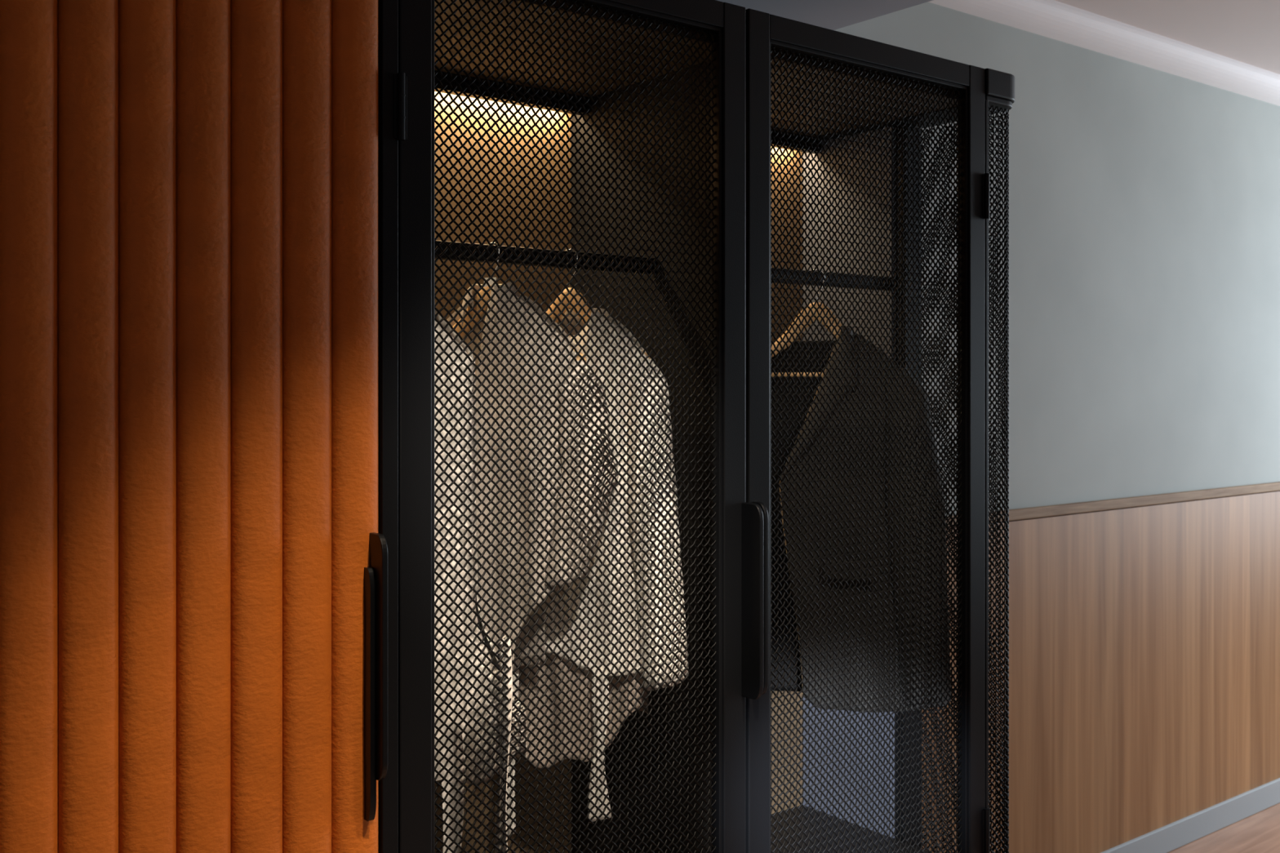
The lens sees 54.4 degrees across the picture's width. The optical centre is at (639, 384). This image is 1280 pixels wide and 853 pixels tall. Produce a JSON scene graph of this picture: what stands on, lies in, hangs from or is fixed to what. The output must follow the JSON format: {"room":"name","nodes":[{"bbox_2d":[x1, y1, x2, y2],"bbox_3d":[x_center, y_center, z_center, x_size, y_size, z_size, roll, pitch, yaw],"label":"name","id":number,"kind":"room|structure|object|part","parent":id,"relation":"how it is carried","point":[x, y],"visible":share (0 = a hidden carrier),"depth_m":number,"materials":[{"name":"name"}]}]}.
{"room":"bedroom","nodes":[
{"label":"bedroom","id":0,"kind":"room"},
{"bbox_2d":[835,1,1279,528],"bbox_3d":[0.494,0.130,3.010,9.500,2.600,0.100,0,0,-38],"label":"wall","id":1,"kind":"structure","parent":0,"point":[1144,202],"depth_m":3.68,"materials":[{"name":"grey paint"}]},
{"bbox_2d":[717,0,932,30],"bbox_3d":[-1.180,-0.917,1.202,4.633,0.195,0.669,0,0,-38],"label":"ceiling","id":2,"kind":"structure","parent":1,"relation":"attached to","point":[833,15],"depth_m":2.71,"materials":[{"name":"grey paint"}]},
{"bbox_2d":[921,490,1279,852],"bbox_3d":[2.320,0.858,4.376,4.940,0.984,0.012,0,0,-38],"label":"wall panel","id":3,"kind":"object","parent":1,"relation":"attached to","point":[1144,647],"depth_m":3.71,"materials":[{"name":"brown wood"}]},
{"bbox_2d":[928,0,1279,106],"bbox_3d":[2.378,-0.989,4.363,4.866,0.054,0.105,0,0,-38],"label":"trim","id":4,"kind":"structure","parent":1,"relation":"attached to","point":[1051,19],"depth_m":3.56,"materials":[{"name":"white paint"}]},
{"bbox_2d":[945,481,1279,527],"bbox_3d":[2.322,0.349,4.374,4.940,0.028,0.018,0,0,-38],"label":"trim","id":5,"kind":"structure","parent":1,"relation":"attached to","point":[1121,503],"depth_m":3.69,"materials":[{"name":"brown wood"}]},
{"bbox_2d":[1101,777,1279,852],"bbox_3d":[2.323,1.390,4.372,4.940,0.080,0.022,0,0,-38],"label":"baseboard","id":6,"kind":"structure","parent":1,"relation":"attached to","point":[1167,838],"depth_m":3.94,"materials":[{"name":"grey paint"}]},
{"bbox_2d":[1055,0,1279,74],"bbox_3d":[1.913,-1.067,1.207,9.500,0.105,4.689,0,0,-38],"label":"ceiling","id":7,"kind":"structure","parent":0,"point":[1245,31],"depth_m":3.48,"materials":[{"name":"grey paint"}]},
{"bbox_2d":[1168,803,1279,852],"bbox_3d":[1.944,1.480,1.168,9.500,0.100,4.589,0,0,-38],"label":"floor","id":8,"kind":"structure","parent":0,"point":[1258,833],"depth_m":3.92,"materials":[{"name":"brown wood"}]},
{"bbox_2d":[0,0,387,852],"bbox_3d":[-0.568,0.305,1.359,0.626,2.249,0.082,0,0,-38],"label":"panel","id":9,"kind":"object","parent":8,"relation":"on","point":[193,555],"visible":1,"depth_m":1.41,"materials":[{"name":"orange"}]},
{"bbox_3d":[-0.336,0.380,1.533,0.008,0.310,0.032,0,0,-38],"label":"handle plate","id":10,"kind":"part","parent":9,"relation":"part of","materials":[{"name":"black metal"}]},
{"bbox_3d":[-0.322,0.334,1.527,0.008,0.301,0.042,0,0,-38],"label":"handle","id":11,"kind":"part","parent":9,"relation":"part of","materials":[{"name":"black metal"}]},
{"bbox_2d":[377,0,1014,852],"bbox_3d":[0.040,0.419,2.181,1.343,2.022,0.622,0,0,-38],"label":"wardrobe","id":12,"kind":"object","parent":8,"relation":"on","point":[699,161],"visible":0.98,"depth_m":1.99,"materials":[{"name":"black metal"}]},
{"bbox_3d":[-0.492,0.419,1.789,0.022,2.022,0.580,0,0,-38],"label":"panel","id":13,"kind":"part","parent":12,"relation":"part of","materials":[{"name":"black metal"}]},
{"bbox_2d":[453,242,586,373],"bbox_3d":[-0.232,-0.118,1.943,0.355,0.208,0.019,0,0,32],"label":"hanger","id":14,"kind":"object","parent":12,"relation":"hanging from","point":[482,292],"visible":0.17,"depth_m":1.95,"materials":[{"name":"brown wood"}]},
{"bbox_2d":[446,276,618,671],"bbox_3d":[-0.235,0.148,1.936,0.460,0.630,0.101,0,0,32],"label":"shirt","id":15,"kind":"object","parent":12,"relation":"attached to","point":[491,282],"visible":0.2,"depth_m":1.87,"materials":[{"name":"grey fabric"}]},
{"bbox_3d":[-0.187,0.155,1.880,0.244,0.616,0.045,0,0,26],"label":"panel","id":16,"kind":"part","parent":15,"relation":"part of","materials":[{"name":"grey fabric"}]},
{"bbox_3d":[-0.217,-0.204,1.955,0.616,0.028,0.015,0,0,-38],"label":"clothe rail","id":17,"kind":"part","parent":12,"relation":"part of","materials":[{"name":"black metal"}]},
{"bbox_3d":[-0.077,0.396,1.764,0.596,1.968,0.028,0,0,-38],"label":"door","id":18,"kind":"part","parent":12,"relation":"part of","materials":[{"name":"black metal"}]},
{"bbox_2d":[506,318,648,835],"bbox_3d":[-0.122,0.314,2.023,0.300,0.846,0.115,0,0,32],"label":"blouse","id":19,"kind":"object","parent":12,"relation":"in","point":[565,322],"visible":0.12,"depth_m":1.98,"materials":[{"name":"beige fabric"}]},
{"bbox_2d":[546,248,650,358],"bbox_3d":[-0.115,-0.118,2.035,0.315,0.208,0.019,0,0,32],"label":"hanger","id":20,"kind":"object","parent":12,"relation":"hanging from","point":[565,302],"visible":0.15,"depth_m":2.03,"materials":[{"name":"brown wood"}]},
{"bbox_2d":[515,307,688,691],"bbox_3d":[-0.120,0.177,2.027,0.466,0.601,0.129,0,0,32],"label":"jacket","id":21,"kind":"object","parent":20,"relation":"hanging from","point":[618,378],"visible":0.16,"depth_m":1.93,"materials":[{"name":"white fabric"}]},
{"bbox_3d":[-0.214,0.165,2.056,0.161,0.576,0.056,0,0,39],"label":"panel","id":22,"kind":"part","parent":21,"relation":"part of","materials":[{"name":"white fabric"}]},
{"bbox_3d":[-0.069,0.164,1.965,0.198,0.574,0.057,0,0,26],"label":"panel","id":23,"kind":"part","parent":21,"relation":"part of","materials":[{"name":"white fabric"}]},
{"bbox_3d":[-0.101,0.146,2.058,0.343,0.540,0.058,0,0,32],"label":"panel","id":24,"kind":"part","parent":21,"relation":"part of","materials":[{"name":"white fabric"}]},
{"bbox_3d":[-0.153,0.435,2.374,1.234,1.990,0.080,0,0,-38],"label":"panel","id":25,"kind":"part","parent":12,"relation":"part of","materials":[{"name":"black metal"}]},
{"bbox_3d":[-0.009,-0.559,2.190,1.234,0.058,0.548,0,0,-38],"label":"panel","id":26,"kind":"part","parent":12,"relation":"part of","materials":[{"name":"brown metal"}]},
{"bbox_3d":[0.173,0.334,1.917,0.008,0.301,0.042,0,0,-38],"label":"handle","id":27,"kind":"part","parent":12,"relation":"part of","materials":[{"name":"black metal"}]},
{"bbox_3d":[0.187,0.334,1.936,0.008,0.301,0.030,0,0,-38],"label":"handle","id":28,"kind":"part","parent":12,"relation":"part of","materials":[{"name":"black metal"}]},
{"bbox_2d":[770,268,841,377],"bbox_3d":[0.339,-0.118,2.393,0.316,0.208,0.019,0,0,14],"label":"hanger","id":29,"kind":"object","parent":12,"relation":"hanging from","point":[779,340],"visible":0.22,"depth_m":2.39,"materials":[{"name":"brown wood"}]},
{"bbox_3d":[0.275,-0.204,2.342,0.599,0.028,0.015,0,0,-38],"label":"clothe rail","id":30,"kind":"part","parent":12,"relation":"part of","materials":[{"name":"black metal"}]},
{"bbox_3d":[0.434,0.438,2.678,0.065,1.925,0.330,0,0,-38],"label":"panel","id":31,"kind":"part","parent":12,"relation":"part of","materials":[{"name":"grey metal"}]},
{"bbox_2d":[770,806,928,852],"bbox_3d":[0.010,0.932,2.166,1.234,0.025,0.450,0,0,-38],"label":"shelf","id":32,"kind":"object","parent":12,"relation":"attached to","point":[773,847],"depth_m":2.54,"materials":[{"name":"black"}]},
{"bbox_2d":[770,326,951,712],"bbox_3d":[0.336,0.247,2.377,0.504,0.719,0.150,0,0,14],"label":"blazer","id":33,"kind":"object","parent":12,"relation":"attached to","point":[813,344],"visible":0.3,"depth_m":2.33,"materials":[{"name":"grey fabric"}]},
{"bbox_3d":[0.345,0.260,2.419,0.435,0.691,0.060,0,0,14],"label":"panel","id":34,"kind":"part","parent":33,"relation":"part of","materials":[{"name":"black fabric"}]},
{"bbox_3d":[0.397,0.396,2.138,0.600,1.968,0.028,0,0,-38],"label":"door","id":35,"kind":"part","parent":12,"relation":"part of","materials":[{"name":"black metal"}]},
{"bbox_3d":[0.548,0.438,2.542,0.057,1.925,0.027,0,0,-38],"label":"corner post","id":36,"kind":"part","parent":12,"relation":"part of","materials":[{"name":"black metal"}]},
{"bbox_3d":[0.637,0.440,2.328,0.010,1.940,0.030,0,0,-38],"label":"corner post","id":37,"kind":"part","parent":12,"relation":"part of","materials":[{"name":"black metal"}]},
{"bbox_3d":[-0.365,-0.119,1.838,0.285,0.208,0.019,0,0,32],"label":"hanger","id":38,"kind":"object","parent":12,"relation":"hanging from","visible":0},
{"bbox_2d":[434,301,526,852],"bbox_3d":[-0.367,0.302,1.834,0.492,0.889,0.130,0,0,32],"label":"blouse","id":39,"kind":"object","parent":38,"relation":"hanging from","point":[448,362],"visible":0.19,"depth_m":1.74,"materials":[{"name":"fabric"}]}
]}

